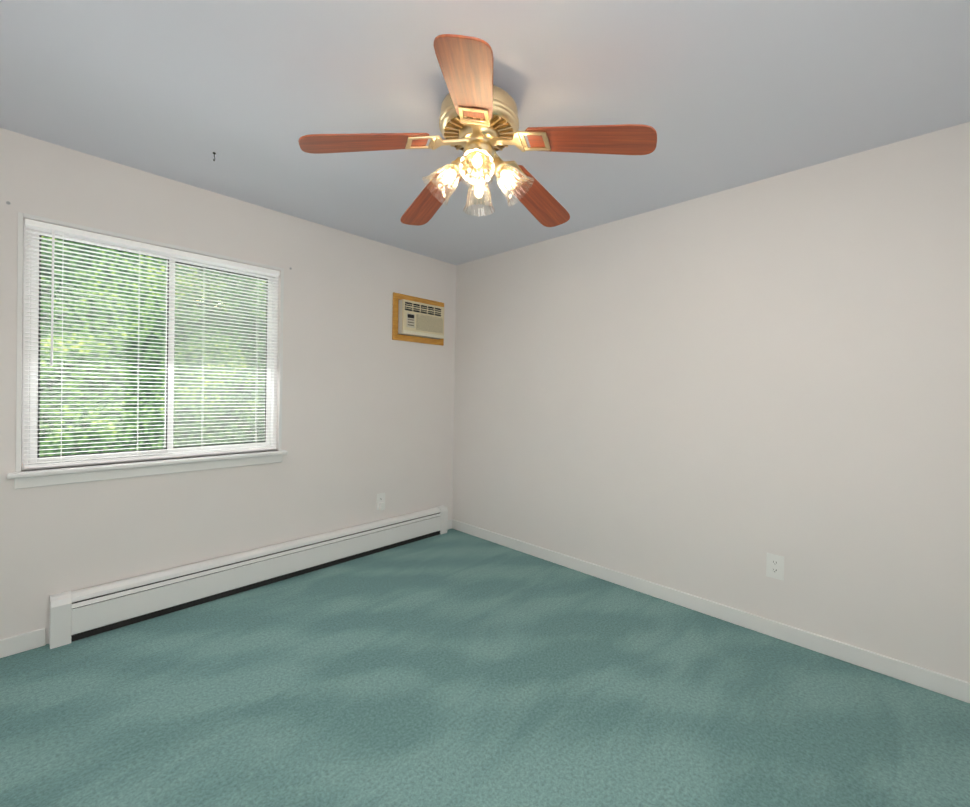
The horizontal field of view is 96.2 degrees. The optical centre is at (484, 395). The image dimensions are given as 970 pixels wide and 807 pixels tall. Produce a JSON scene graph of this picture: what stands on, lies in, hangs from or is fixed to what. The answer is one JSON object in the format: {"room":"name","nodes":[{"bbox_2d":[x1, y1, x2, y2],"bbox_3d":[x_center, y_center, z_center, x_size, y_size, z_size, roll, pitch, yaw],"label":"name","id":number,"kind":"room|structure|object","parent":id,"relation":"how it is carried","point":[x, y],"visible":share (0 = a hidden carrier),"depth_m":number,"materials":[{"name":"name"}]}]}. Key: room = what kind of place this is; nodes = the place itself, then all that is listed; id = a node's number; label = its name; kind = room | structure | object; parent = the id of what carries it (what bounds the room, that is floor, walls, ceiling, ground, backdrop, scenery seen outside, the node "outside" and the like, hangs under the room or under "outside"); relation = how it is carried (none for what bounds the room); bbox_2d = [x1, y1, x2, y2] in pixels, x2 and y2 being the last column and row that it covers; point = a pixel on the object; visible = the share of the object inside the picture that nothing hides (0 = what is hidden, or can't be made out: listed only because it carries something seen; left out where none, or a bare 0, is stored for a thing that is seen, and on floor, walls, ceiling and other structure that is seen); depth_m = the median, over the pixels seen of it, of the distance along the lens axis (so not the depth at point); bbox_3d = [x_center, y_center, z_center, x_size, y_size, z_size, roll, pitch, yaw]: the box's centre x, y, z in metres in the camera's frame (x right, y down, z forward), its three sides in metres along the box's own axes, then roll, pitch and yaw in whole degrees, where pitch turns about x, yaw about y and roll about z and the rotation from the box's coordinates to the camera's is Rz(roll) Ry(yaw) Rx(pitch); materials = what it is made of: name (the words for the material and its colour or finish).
{"room":"empty bedroom","nodes":[
{"label":"empty bedroom","id":0,"kind":"room"},
{"bbox_2d":[0,128,455,643],"bbox_3d":[-1.462,0.000,2.922,0.150,2.440,3.550,1,1,44],"label":"wall","id":1,"kind":"structure","parent":0,"point":[367,409],"depth_m":2.81,"materials":[{"name":"paint"}]},
{"bbox_2d":[0,628,45,657],"bbox_3d":[-2.329,1.170,1.924,0.013,0.085,0.545,1,1,44],"label":"baseboard","id":2,"kind":"structure","parent":1,"relation":"attached to","point":[23,642],"depth_m":2.06,"materials":[{"name":"white wood"}]},
{"bbox_2d":[7,212,287,488],"bbox_3d":[-1.804,-0.208,2.506,0.173,1.296,1.267,1,1,44],"label":"sliding window","id":3,"kind":"structure","parent":1,"relation":"in","point":[31,233],"depth_m":2.40,"materials":[{"name":"white plastic"}]},
{"bbox_2d":[376,493,384,509],"bbox_3d":[-0.833,0.844,3.486,0.007,0.125,0.078,1,1,44],"label":"outlet","id":4,"kind":"object","parent":1,"relation":"attached to","point":[381,496],"visible":0.81,"depth_m":3.47,"materials":[{"name":"plastic"}]},
{"bbox_2d":[392,292,443,345],"bbox_3d":[-0.643,-0.648,3.809,0.388,0.384,0.543,1,1,44],"label":"air conditioner","id":5,"kind":"object","parent":1,"relation":"in","point":[417,320],"visible":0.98,"depth_m":3.64,"materials":[{"name":"beige plastic"}]},
{"bbox_2d":[0,529,969,806],"bbox_3d":[-0.072,1.302,1.584,4.050,0.100,3.550,1,1,44],"label":"floor","id":6,"kind":"structure","parent":0,"point":[452,667],"depth_m":1.75,"materials":[{"name":"carpet"}]},
{"bbox_2d":[49,505,447,648],"bbox_3d":[-1.234,1.104,3.023,0.075,0.238,2.530,1,1,44],"label":"heater","id":7,"kind":"object","parent":6,"relation":"on","point":[75,615],"visible":1,"depth_m":2.61,"materials":[{"name":"metal"}]},
{"bbox_2d":[0,0,969,264],"bbox_3d":[-0.031,-1.238,1.567,4.050,0.100,3.550,1,1,44],"label":"ceiling","id":8,"kind":"structure","parent":0,"point":[722,94],"depth_m":1.70,"materials":[{"name":"paint"}]},
{"bbox_2d":[298,34,656,226],"bbox_3d":[-0.008,-0.975,1.764,1.271,0.426,1.244,1,1,44],"label":"ceiling fan","id":9,"kind":"object","parent":8,"relation":"hanging from","point":[478,123],"visible":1,"depth_m":1.62,"materials":[{"name":"brown wood"}]},
{"bbox_2d":[452,122,969,682],"bbox_3d":[1.122,0.043,2.805,3.750,2.440,0.150,1,1,44],"label":"wall","id":10,"kind":"structure","parent":0,"point":[718,396],"depth_m":2.36,"materials":[{"name":"paint"}]},
{"bbox_2d":[448,519,969,702],"bbox_3d":[1.041,1.220,2.749,3.750,0.085,0.030,1,1,44],"label":"baseboard","id":11,"kind":"structure","parent":10,"relation":"attached to","point":[949,686],"depth_m":2.34,"materials":[{"name":"white wood"}]},
{"bbox_2d":[766,553,783,580],"bbox_3d":[1.531,0.901,2.299,0.078,0.125,0.007,1,1,44],"label":"outlet","id":12,"kind":"object","parent":10,"relation":"attached to","point":[771,565],"visible":1,"depth_m":2.30,"materials":[{"name":"plastic"}]},
{"label":"outside","id":13,"kind":"structure","parent":0,"visible":0},
{"bbox_2d":[39,236,265,455],"bbox_3d":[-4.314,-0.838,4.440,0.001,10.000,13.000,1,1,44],"label":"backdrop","id":14,"kind":"structure","parent":13,"point":[78,426],"depth_m":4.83,"materials":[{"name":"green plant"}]}
]}

